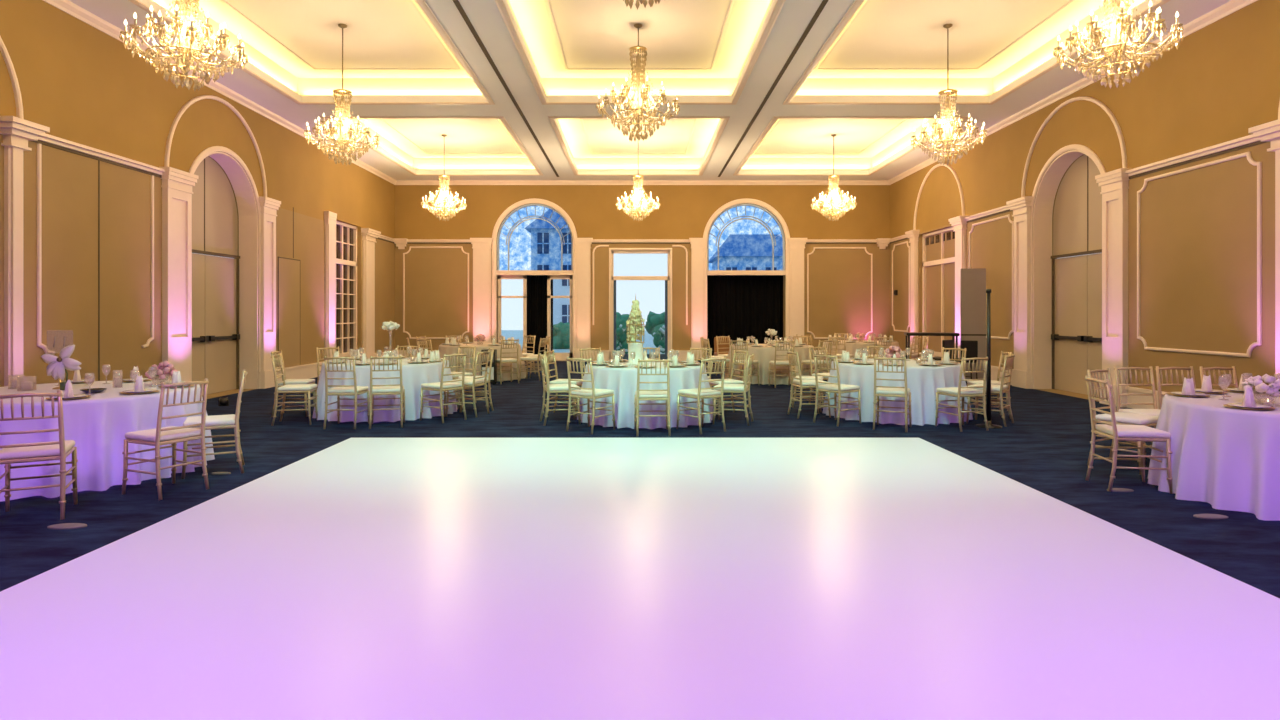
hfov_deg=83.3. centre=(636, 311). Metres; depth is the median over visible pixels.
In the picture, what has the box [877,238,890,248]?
trim
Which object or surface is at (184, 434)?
cushion
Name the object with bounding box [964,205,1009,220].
trim
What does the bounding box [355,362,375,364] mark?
dinner plate
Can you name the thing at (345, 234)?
window
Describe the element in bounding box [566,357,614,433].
chair
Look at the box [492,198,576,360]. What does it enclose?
window
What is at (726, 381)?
cushion
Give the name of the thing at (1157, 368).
chair
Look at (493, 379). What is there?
chair
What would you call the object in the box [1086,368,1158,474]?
chair
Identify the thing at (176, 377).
folded napkin
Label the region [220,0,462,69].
trim
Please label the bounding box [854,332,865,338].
centrepiece
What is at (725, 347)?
chair
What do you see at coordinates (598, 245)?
trim
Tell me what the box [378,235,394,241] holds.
trim
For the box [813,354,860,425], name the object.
chair
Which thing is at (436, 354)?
folded napkin
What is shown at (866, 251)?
trim
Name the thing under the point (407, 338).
chair
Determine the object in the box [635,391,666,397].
cushion
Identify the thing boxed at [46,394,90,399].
dinner plate
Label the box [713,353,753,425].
chair
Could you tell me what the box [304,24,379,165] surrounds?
crystal chandelier
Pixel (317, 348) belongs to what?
chair
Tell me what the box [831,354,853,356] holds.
cushion
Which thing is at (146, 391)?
dinner plate
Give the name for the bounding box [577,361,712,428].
banquet table
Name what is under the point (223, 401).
uplight
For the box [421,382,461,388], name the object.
cushion
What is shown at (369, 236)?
trim
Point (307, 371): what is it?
baseboard
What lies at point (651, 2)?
crystal chandelier
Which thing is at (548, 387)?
cushion
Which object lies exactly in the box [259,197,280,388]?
trim
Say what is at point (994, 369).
baseboard
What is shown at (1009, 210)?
trim
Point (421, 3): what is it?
trim
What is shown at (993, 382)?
cushion
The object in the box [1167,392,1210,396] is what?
dinner plate
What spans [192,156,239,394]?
door
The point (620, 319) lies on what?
bush
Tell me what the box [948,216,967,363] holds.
trim
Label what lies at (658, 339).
flowering shrub
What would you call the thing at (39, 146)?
trim
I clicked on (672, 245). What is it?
trim
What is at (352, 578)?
floor
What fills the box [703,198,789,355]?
window
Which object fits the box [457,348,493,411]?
chair
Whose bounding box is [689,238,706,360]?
trim
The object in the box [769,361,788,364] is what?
cushion
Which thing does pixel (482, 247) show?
trim
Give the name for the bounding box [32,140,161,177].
trim
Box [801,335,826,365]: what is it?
chair
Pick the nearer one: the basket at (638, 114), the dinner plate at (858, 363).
the dinner plate at (858, 363)
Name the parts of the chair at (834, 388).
leg, crest rail, leg, seat, leg, leg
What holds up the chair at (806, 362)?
on the floor
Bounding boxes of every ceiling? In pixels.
[69,0,1230,179]
[153,0,482,95]
[345,119,535,169]
[507,0,772,95]
[557,119,720,169]
[741,119,945,169]
[795,0,1144,95]
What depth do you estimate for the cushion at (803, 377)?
10.94 m
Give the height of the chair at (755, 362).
0.940 m
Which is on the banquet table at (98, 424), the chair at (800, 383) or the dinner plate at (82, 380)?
the dinner plate at (82, 380)
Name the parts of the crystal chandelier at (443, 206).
glass stem, rod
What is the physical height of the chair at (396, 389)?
0.940 m
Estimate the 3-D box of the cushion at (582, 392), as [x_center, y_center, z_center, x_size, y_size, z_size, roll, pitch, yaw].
[-0.570,1.022,9.163,0.410,0.053,0.415,0,0,33]
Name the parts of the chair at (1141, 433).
leg, crest rail, rail, rail, rail, leg, seat, leg, leg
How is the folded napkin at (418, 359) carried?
on the dinner plate at (412, 362)
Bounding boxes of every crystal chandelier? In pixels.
[119,0,247,90]
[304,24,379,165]
[421,134,466,220]
[596,24,679,141]
[616,140,659,220]
[623,0,660,9]
[811,134,856,220]
[911,24,987,165]
[1053,0,1183,88]
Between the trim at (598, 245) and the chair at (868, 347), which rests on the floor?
the chair at (868, 347)
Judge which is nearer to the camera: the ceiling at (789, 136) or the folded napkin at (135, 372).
the folded napkin at (135, 372)
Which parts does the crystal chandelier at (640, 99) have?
arm, arm, arm, arm, arm, arm, arm, crown plate, glass stem, frame, arm, arm, arm, arm, arm, arm, arm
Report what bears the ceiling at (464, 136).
attached to the ceiling at (794, 17)
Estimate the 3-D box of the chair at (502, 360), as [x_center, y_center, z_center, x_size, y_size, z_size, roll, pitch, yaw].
[-2.765,1.033,15.227,0.440,0.940,0.522,0,0,-30]
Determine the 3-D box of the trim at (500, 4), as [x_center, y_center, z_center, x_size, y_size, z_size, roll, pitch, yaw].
[0.040,-3.987,10.695,3.720,0.025,6.270,0,0,0]
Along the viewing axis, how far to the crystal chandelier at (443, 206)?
18.21 m
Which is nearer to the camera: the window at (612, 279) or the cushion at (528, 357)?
the cushion at (528, 357)
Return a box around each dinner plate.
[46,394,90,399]
[58,379,94,383]
[119,389,159,393]
[121,378,152,381]
[158,385,193,387]
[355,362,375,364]
[376,362,396,364]
[408,361,428,363]
[589,363,610,365]
[606,365,626,367]
[608,359,627,361]
[666,365,685,367]
[681,363,700,365]
[838,360,856,362]
[853,362,873,364]
[884,363,903,365]
[919,363,941,365]
[935,362,957,364]
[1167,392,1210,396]
[1195,389,1227,393]
[1223,388,1265,393]
[1224,403,1274,409]
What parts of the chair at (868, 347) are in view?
crest rail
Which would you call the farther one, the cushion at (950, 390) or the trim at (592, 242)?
the trim at (592, 242)
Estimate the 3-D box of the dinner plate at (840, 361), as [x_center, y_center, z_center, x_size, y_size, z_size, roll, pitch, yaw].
[3.048,0.722,10.438,0.304,0.026,0.304,0,0,0]
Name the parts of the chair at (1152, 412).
leg, crest rail, rail, rail, rail, leg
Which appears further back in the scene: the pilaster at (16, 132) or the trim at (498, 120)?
the trim at (498, 120)
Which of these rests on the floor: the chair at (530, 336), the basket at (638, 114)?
the chair at (530, 336)
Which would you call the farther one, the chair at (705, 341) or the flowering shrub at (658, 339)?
the flowering shrub at (658, 339)
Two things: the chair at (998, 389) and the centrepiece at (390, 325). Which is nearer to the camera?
the chair at (998, 389)
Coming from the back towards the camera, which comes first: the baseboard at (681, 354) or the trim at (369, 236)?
the baseboard at (681, 354)
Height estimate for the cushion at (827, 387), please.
0.053 m
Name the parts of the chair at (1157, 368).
leg, rail, crest rail, leg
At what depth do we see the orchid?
6.75 m
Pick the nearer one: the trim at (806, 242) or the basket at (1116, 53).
the basket at (1116, 53)
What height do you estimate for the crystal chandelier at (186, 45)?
2.190 m
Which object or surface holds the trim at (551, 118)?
attached to the ceiling at (794, 17)
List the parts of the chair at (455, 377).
leg, leg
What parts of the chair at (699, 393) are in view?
leg, seat, leg, leg, rail, rail, crest rail, leg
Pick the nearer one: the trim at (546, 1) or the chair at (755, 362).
the trim at (546, 1)
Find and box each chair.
[0,390,77,519]
[122,379,208,499]
[182,370,247,478]
[271,350,314,416]
[271,353,317,425]
[316,347,340,387]
[323,356,369,428]
[369,355,404,428]
[397,345,419,356]
[406,337,423,357]
[416,336,429,356]
[417,339,432,352]
[420,353,466,422]
[445,335,460,342]
[446,350,489,416]
[451,346,475,402]
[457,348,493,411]
[497,339,518,383]
[519,337,546,380]
[522,335,535,373]
[526,336,550,377]
[539,353,580,425]
[544,350,582,416]
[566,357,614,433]
[580,347,600,387]
[634,359,670,435]
[643,347,659,359]
[676,357,725,433]
[690,347,711,387]
[700,337,723,378]
[702,338,729,378]
[708,350,747,413]
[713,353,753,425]
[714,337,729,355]
[716,336,729,375]
[730,340,758,384]
[769,340,794,387]
[787,350,830,417]
[788,348,823,411]
[793,336,807,344]
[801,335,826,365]
[801,340,832,375]
[808,346,829,402]
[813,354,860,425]
[819,337,838,372]
[829,336,853,372]
[834,333,847,339]
[867,346,888,358]
[869,337,891,358]
[873,356,911,431]
[900,336,920,358]
[901,336,916,358]
[905,336,928,357]
[935,357,988,431]
[941,347,966,377]
[966,354,1014,426]
[967,351,1011,418]
[1085,375,1172,493]
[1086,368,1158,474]
[1114,366,1159,464]
[1155,366,1195,409]
[1199,366,1237,387]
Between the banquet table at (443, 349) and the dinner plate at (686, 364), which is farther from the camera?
the banquet table at (443, 349)
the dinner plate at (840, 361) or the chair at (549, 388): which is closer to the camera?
the chair at (549, 388)
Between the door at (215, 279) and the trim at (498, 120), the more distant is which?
the trim at (498, 120)
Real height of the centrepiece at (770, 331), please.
0.373 m
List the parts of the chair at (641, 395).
leg, leg, seat, rail, crest rail, leg, leg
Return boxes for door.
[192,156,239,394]
[278,257,299,366]
[1051,154,1101,396]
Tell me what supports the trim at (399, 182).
attached to the wall at (436, 279)
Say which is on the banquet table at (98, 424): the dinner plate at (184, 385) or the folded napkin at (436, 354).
the dinner plate at (184, 385)
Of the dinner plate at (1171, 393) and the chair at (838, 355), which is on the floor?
the chair at (838, 355)
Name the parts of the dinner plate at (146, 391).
plate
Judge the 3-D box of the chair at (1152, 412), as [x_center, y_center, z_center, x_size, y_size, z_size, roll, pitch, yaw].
[5.151,1.033,7.254,0.440,0.940,0.522,0,0,2]
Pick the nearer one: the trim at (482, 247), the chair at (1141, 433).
the chair at (1141, 433)
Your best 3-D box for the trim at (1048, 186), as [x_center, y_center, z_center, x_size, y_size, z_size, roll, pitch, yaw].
[7.910,-0.693,12.950,0.360,4.386,2.212,0,0,0]
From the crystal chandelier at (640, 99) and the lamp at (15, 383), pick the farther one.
the crystal chandelier at (640, 99)
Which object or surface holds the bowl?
on the banquet table at (98, 424)
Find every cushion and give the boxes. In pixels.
[0,440,74,459]
[125,426,200,441]
[183,414,234,427]
[278,379,314,384]
[278,384,316,390]
[328,386,368,392]
[372,386,403,392]
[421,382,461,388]
[451,372,472,377]
[451,379,483,384]
[458,376,487,380]
[497,358,516,361]
[520,356,539,359]
[545,384,578,390]
[549,379,582,384]
[571,388,613,396]
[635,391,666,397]
[678,388,720,396]
[708,379,742,384]
[714,384,747,390]
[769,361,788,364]
[793,376,822,379]
[793,380,828,385]
[802,360,828,363]
[812,373,829,377]
[818,384,859,390]
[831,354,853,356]
[876,387,909,394]
[901,354,917,356]
[936,387,982,394]
[967,380,1005,384]
[968,384,1007,391]
[1095,412,1158,424]
[1095,424,1170,437]
[1118,409,1159,415]
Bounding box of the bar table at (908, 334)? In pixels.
[904,332,959,362]
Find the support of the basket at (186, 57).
on the crystal chandelier at (186, 45)
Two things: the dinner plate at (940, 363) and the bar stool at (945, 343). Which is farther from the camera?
the bar stool at (945, 343)
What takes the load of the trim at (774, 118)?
attached to the ceiling at (794, 17)
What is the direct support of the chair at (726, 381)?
on the floor
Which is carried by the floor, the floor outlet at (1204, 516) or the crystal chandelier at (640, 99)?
the floor outlet at (1204, 516)
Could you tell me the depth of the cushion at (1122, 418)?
6.80 m
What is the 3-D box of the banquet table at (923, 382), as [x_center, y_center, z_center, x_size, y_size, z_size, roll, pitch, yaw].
[3.755,1.117,10.482,2.042,0.765,2.023,0,0,0]
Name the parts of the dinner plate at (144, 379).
plate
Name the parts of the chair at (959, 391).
leg, leg, seat, leg, rail, rail, rail, crest rail, leg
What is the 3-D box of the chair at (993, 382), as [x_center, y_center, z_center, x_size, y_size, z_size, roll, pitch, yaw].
[5.052,1.033,10.318,0.522,0.940,0.440,0,0,9]
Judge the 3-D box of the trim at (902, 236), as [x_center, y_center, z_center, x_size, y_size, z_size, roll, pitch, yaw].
[7.690,-2.167,21.075,0.080,0.085,1.850,0,0,0]
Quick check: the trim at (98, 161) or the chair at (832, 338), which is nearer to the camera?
the trim at (98, 161)
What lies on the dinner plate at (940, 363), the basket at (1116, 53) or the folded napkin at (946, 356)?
the folded napkin at (946, 356)
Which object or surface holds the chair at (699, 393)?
on the floor
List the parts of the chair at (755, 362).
leg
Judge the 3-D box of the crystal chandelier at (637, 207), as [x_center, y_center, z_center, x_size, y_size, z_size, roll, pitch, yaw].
[0.030,-3.405,18.300,1.110,2.190,1.110,0,0,-8]
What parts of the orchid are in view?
stem and pot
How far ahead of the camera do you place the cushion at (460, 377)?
10.94 m
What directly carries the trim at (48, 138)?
attached to the wall at (76, 80)
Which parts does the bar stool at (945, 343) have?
seat, backrest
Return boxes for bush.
[553,322,569,348]
[616,312,629,350]
[645,311,664,337]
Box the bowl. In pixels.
[80,388,106,393]
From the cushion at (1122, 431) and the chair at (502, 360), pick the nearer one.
the cushion at (1122, 431)
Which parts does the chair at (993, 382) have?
leg, leg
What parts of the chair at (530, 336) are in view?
leg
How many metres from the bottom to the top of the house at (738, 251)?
6.100 m
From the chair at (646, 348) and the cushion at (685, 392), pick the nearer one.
the cushion at (685, 392)
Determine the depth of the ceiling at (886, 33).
12.02 m
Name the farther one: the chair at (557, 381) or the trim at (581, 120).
the trim at (581, 120)
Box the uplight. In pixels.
[218,397,228,405]
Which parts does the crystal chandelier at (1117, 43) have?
arm, arm, arm, arm, arm, arm, arm, arm, arm, glass stem, frame, arm, arm, arm, arm, arm, arm, arm, arm, arm, arm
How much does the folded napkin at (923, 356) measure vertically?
0.150 m
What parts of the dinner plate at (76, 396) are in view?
plate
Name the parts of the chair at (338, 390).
leg, leg, crest rail, rail, rail, seat, leg, leg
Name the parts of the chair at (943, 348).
crest rail, leg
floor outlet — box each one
[47,523,86,529]
[211,472,230,474]
[1106,488,1133,491]
[1193,514,1227,518]
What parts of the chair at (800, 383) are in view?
leg, leg, seat, leg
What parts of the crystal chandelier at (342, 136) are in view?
arm, arm, arm, arm, arm, arm, arm, frame, rod, glass stem, crown plate, arm, arm, arm, arm, arm, arm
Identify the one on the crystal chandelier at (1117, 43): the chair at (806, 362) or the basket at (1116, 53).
the basket at (1116, 53)
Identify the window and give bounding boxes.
[335,221,361,359]
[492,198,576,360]
[609,248,671,359]
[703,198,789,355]
[922,226,954,358]
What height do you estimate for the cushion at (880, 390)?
0.053 m
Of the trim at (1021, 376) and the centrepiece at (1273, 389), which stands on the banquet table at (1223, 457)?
the centrepiece at (1273, 389)
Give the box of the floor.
[0,361,1279,719]
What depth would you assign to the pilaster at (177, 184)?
11.51 m
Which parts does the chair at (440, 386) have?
leg, seat, leg, leg, crest rail, leg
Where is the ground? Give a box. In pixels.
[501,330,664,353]
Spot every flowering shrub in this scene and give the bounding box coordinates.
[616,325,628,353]
[653,325,664,352]
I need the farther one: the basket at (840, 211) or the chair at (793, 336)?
the basket at (840, 211)
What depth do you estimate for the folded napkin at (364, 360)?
9.98 m
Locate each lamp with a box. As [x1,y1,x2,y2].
[11,380,20,387]
[21,382,32,389]
[115,377,120,386]
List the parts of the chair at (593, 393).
leg, crest rail, rail, rail, rail, leg, seat, leg, leg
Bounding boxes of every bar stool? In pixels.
[932,340,952,360]
[955,340,977,378]
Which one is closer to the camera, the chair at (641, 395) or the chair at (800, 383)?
the chair at (641, 395)
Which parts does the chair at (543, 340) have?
leg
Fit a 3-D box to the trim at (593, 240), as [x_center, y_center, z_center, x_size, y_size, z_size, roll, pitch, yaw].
[0.100,-2.167,21.960,3.040,0.085,0.080,0,0,0]
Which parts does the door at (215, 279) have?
frame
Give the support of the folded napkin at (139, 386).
on the dinner plate at (146, 391)
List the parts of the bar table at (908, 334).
leg, leg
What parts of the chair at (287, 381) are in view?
leg, leg, leg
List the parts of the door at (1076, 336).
frame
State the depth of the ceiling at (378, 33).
12.02 m
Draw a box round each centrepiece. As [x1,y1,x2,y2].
[145,360,177,379]
[382,321,401,360]
[474,334,485,341]
[626,296,644,364]
[765,329,776,344]
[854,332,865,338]
[885,346,903,357]
[1241,374,1279,397]
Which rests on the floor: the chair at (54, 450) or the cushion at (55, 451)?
the chair at (54, 450)
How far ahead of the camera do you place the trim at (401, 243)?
21.85 m
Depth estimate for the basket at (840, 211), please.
18.23 m
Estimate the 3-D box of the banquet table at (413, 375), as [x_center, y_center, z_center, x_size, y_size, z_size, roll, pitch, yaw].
[-3.710,1.117,10.731,2.026,0.765,2.056,0,0,0]
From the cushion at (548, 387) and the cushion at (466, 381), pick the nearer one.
the cushion at (548, 387)
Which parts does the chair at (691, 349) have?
crest rail, leg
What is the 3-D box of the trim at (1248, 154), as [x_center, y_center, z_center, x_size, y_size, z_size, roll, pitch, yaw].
[7.715,-0.725,10.005,0.030,2.595,2.195,0,0,0]
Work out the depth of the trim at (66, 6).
12.51 m
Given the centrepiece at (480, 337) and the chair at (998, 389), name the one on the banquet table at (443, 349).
the centrepiece at (480, 337)
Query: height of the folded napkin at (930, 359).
0.150 m
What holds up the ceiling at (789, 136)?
attached to the ceiling at (794, 17)
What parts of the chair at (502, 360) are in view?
leg, leg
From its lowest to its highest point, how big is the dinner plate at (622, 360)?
0.026 m
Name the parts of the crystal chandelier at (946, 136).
arm, arm, arm, arm, arm, arm, arm, arm, rod, crown plate, glass stem, frame, arm, arm, arm, arm, arm, arm, arm, arm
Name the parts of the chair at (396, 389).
leg, leg, crest rail, rail, rail, seat, leg, leg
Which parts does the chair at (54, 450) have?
leg, rail, rail, rail, crest rail, seat, leg, leg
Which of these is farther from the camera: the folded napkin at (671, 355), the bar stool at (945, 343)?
the bar stool at (945, 343)
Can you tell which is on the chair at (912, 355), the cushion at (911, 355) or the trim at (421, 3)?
the cushion at (911, 355)
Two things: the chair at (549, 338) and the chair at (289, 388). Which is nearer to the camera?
the chair at (289, 388)
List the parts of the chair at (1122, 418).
leg, crest rail, leg, seat, leg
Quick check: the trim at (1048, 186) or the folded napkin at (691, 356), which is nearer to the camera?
the folded napkin at (691, 356)
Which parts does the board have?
rail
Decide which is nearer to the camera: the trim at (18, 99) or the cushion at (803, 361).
the trim at (18, 99)
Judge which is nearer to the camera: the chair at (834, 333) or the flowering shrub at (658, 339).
the chair at (834, 333)
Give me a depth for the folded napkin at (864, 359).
10.06 m
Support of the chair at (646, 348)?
on the floor
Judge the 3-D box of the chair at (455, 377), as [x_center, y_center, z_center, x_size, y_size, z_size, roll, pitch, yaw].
[-2.941,1.033,11.781,0.440,0.940,0.522,0,0,30]
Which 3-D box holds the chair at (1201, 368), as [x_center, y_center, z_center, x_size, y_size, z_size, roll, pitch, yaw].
[6.048,1.033,7.254,0.440,0.940,0.522,0,0,-4]
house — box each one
[525,209,570,324]
[709,234,781,269]
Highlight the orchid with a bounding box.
[41,345,81,389]
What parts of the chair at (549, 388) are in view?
leg, leg, seat, leg, leg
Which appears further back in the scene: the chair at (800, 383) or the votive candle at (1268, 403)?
the chair at (800, 383)
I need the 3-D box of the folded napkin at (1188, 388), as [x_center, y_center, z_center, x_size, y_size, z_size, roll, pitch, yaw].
[4.813,0.646,6.283,0.101,0.150,0.070,0,0,40]
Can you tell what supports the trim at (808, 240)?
attached to the wall at (436, 279)
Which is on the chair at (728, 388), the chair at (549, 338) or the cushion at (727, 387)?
the cushion at (727, 387)
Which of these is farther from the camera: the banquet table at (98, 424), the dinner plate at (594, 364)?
the dinner plate at (594, 364)
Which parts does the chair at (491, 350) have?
leg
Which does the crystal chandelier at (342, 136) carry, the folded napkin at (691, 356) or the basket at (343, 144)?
the basket at (343, 144)
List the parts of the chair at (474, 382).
leg, leg, seat, leg, leg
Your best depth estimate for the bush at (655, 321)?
28.79 m
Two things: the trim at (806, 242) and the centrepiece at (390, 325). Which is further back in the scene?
the trim at (806, 242)
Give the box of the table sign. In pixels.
[53,336,65,388]
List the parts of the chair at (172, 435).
leg, leg, seat, leg, rail, rail, rail, crest rail, leg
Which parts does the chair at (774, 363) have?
leg, leg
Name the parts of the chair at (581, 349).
leg, crest rail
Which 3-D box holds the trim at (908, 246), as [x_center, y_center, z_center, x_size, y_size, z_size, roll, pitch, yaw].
[7.715,-0.725,21.075,0.030,2.595,1.395,0,0,0]
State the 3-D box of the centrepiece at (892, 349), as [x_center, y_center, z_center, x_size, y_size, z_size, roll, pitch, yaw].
[3.751,0.612,10.503,0.281,0.246,0.298,0,0,0]
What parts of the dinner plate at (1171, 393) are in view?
plate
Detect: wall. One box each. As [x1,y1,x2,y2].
[0,0,394,398]
[395,185,889,360]
[890,0,1279,401]
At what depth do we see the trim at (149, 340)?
10.96 m
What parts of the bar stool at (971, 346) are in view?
backrest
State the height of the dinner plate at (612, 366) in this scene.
0.026 m
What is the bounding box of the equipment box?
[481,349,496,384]
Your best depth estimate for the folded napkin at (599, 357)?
9.91 m
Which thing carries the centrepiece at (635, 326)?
on the banquet table at (623, 380)
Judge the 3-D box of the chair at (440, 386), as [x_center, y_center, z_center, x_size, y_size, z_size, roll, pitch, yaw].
[-2.676,1.033,9.995,0.522,0.940,0.440,0,0,36]
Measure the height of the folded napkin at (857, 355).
0.150 m
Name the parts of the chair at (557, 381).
leg, leg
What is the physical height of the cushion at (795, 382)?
0.053 m
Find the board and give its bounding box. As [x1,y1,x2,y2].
[960,268,985,383]
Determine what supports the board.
on the floor
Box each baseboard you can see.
[258,350,394,388]
[398,350,820,360]
[919,357,1168,408]
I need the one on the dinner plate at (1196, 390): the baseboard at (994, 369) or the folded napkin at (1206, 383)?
the folded napkin at (1206, 383)
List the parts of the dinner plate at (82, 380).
plate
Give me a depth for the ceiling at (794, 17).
13.73 m
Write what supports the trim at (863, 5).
attached to the ceiling at (886, 33)
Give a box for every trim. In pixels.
[0,36,23,118]
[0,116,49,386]
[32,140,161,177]
[37,143,54,354]
[38,133,164,174]
[43,0,396,184]
[98,161,99,380]
[129,0,494,104]
[142,175,153,347]
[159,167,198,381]
[164,95,266,196]
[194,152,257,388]
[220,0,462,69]
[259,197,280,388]
[293,207,293,257]
[319,116,542,175]
[324,211,336,359]
[361,228,380,357]
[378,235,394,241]
[379,119,523,154]
[394,238,406,248]
[395,180,889,184]
[403,246,468,338]
[407,239,469,241]
[407,242,470,243]
[453,0,558,176]
[470,238,492,342]
[495,0,785,104]
[545,0,734,69]
[548,116,729,175]
[574,238,592,360]
[580,119,696,154]
[592,239,689,241]
[592,242,689,243]
[593,245,608,324]
[672,245,687,324]
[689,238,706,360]
[718,0,827,176]
[733,116,967,175]
[753,119,907,154]
[783,0,1169,104]
[788,238,806,343]
[806,242,889,243]
[807,239,876,241]
[807,247,872,338]
[815,0,1075,69]
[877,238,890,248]
[888,0,1257,184]
[890,234,907,241]
[892,241,909,331]
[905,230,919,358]
[913,163,964,229]
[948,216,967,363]
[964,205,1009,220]
[967,209,1012,222]
[969,214,1013,339]
[1006,196,1032,388]
[1021,97,1126,196]
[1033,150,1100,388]
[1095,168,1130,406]
[1126,134,1260,176]
[1129,140,1268,178]
[1137,151,1261,356]
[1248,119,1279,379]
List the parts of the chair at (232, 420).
leg, seat, leg, leg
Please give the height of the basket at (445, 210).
0.328 m
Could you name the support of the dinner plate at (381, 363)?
on the banquet table at (413, 375)
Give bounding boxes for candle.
[1263,399,1272,406]
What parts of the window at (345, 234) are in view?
pane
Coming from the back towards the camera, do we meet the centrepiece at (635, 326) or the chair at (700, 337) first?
the chair at (700, 337)
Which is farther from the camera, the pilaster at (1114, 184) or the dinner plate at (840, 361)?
the pilaster at (1114, 184)
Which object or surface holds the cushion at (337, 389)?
on the chair at (338, 390)
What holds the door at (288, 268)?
in the wall at (76, 80)
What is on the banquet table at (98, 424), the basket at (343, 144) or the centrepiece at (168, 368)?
the centrepiece at (168, 368)
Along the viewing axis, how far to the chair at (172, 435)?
5.92 m
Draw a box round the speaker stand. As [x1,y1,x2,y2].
[975,289,1001,428]
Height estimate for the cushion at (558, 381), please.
0.053 m
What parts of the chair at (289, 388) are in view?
leg, leg, seat, leg, leg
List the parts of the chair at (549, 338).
leg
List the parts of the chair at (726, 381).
leg, leg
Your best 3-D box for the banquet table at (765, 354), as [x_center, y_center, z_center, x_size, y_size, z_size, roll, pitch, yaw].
[2.956,1.117,15.803,2.065,0.765,2.058,0,0,0]
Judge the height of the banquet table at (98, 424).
0.765 m
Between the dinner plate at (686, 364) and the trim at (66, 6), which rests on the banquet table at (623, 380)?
the dinner plate at (686, 364)
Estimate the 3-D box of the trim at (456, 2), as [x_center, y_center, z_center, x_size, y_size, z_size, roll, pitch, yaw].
[-2.330,-4.002,8.850,0.070,0.016,24.900,0,0,0]
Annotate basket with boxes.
[144,47,226,90]
[317,140,367,165]
[429,207,458,220]
[611,110,664,141]
[624,207,652,220]
[819,208,848,220]
[923,141,972,165]
[1075,44,1159,88]
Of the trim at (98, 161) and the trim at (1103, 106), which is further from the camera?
the trim at (1103, 106)
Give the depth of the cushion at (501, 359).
15.10 m
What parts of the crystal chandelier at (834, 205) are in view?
rod, frame, glass stem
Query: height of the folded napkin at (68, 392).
0.150 m
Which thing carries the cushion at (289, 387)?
on the chair at (289, 388)
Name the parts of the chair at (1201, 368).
leg, crest rail, rail, leg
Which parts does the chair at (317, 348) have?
leg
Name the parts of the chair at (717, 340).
leg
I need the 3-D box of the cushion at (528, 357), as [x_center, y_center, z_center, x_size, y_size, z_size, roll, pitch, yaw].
[-2.322,1.022,15.904,0.415,0.053,0.410,0,0,13]
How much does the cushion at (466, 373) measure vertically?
0.053 m
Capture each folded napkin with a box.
[63,380,73,397]
[73,370,80,381]
[131,366,139,379]
[134,375,144,391]
[171,371,181,383]
[333,352,339,361]
[356,349,360,357]
[361,353,366,363]
[416,352,421,361]
[424,348,428,357]
[429,351,434,360]
[434,350,439,358]
[596,353,602,363]
[614,355,619,365]
[669,350,673,359]
[672,355,677,365]
[688,353,694,363]
[844,351,850,361]
[855,349,859,357]
[861,353,866,362]
[921,350,926,358]
[927,354,933,364]
[943,353,949,362]
[1181,377,1195,394]
[1201,375,1212,391]
[1238,374,1247,390]
[1242,387,1255,406]
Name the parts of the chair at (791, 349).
leg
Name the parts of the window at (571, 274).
door, door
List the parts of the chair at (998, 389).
leg, leg, seat, leg, leg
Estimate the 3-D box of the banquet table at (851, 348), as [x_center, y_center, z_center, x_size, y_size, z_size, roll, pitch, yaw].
[5.542,1.117,17.891,2.052,0.765,2.038,0,0,4]
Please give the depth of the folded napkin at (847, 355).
10.42 m
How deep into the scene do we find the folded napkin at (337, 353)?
10.29 m
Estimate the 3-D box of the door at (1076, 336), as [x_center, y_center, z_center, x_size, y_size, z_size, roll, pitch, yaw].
[8.080,-0.680,12.950,0.140,4.360,2.160,0,0,0]
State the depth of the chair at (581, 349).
11.29 m
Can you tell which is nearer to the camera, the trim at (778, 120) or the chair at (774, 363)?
the chair at (774, 363)
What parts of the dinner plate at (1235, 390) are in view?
plate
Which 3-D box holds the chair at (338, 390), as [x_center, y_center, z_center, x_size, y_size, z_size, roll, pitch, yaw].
[-3.806,1.033,9.433,0.440,0.940,0.522,0,0,0]
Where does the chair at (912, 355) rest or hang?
on the floor
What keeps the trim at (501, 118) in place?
attached to the ceiling at (794, 17)
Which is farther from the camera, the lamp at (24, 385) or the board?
the board
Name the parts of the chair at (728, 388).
leg, leg, seat, leg, leg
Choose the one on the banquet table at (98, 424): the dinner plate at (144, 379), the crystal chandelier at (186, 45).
the dinner plate at (144, 379)
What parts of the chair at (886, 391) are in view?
leg, leg, crest rail, rail, rail, rail, seat, leg, leg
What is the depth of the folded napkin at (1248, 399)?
5.46 m
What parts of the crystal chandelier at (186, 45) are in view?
arm, arm, arm, arm, arm, arm, arm, arm, arm, frame, glass stem, arm, arm, arm, arm, arm, arm, arm, arm, arm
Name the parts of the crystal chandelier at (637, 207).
glass stem, rod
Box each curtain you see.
[527,275,552,353]
[707,275,782,355]
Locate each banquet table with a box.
[0,380,214,501]
[312,358,457,422]
[438,343,525,380]
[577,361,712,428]
[724,344,818,384]
[818,340,900,372]
[823,359,972,425]
[1148,391,1279,520]
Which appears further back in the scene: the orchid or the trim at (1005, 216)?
the trim at (1005, 216)
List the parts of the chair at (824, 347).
leg, leg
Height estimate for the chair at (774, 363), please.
0.940 m
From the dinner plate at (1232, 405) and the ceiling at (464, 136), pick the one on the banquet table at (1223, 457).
the dinner plate at (1232, 405)
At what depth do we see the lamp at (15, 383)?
6.88 m

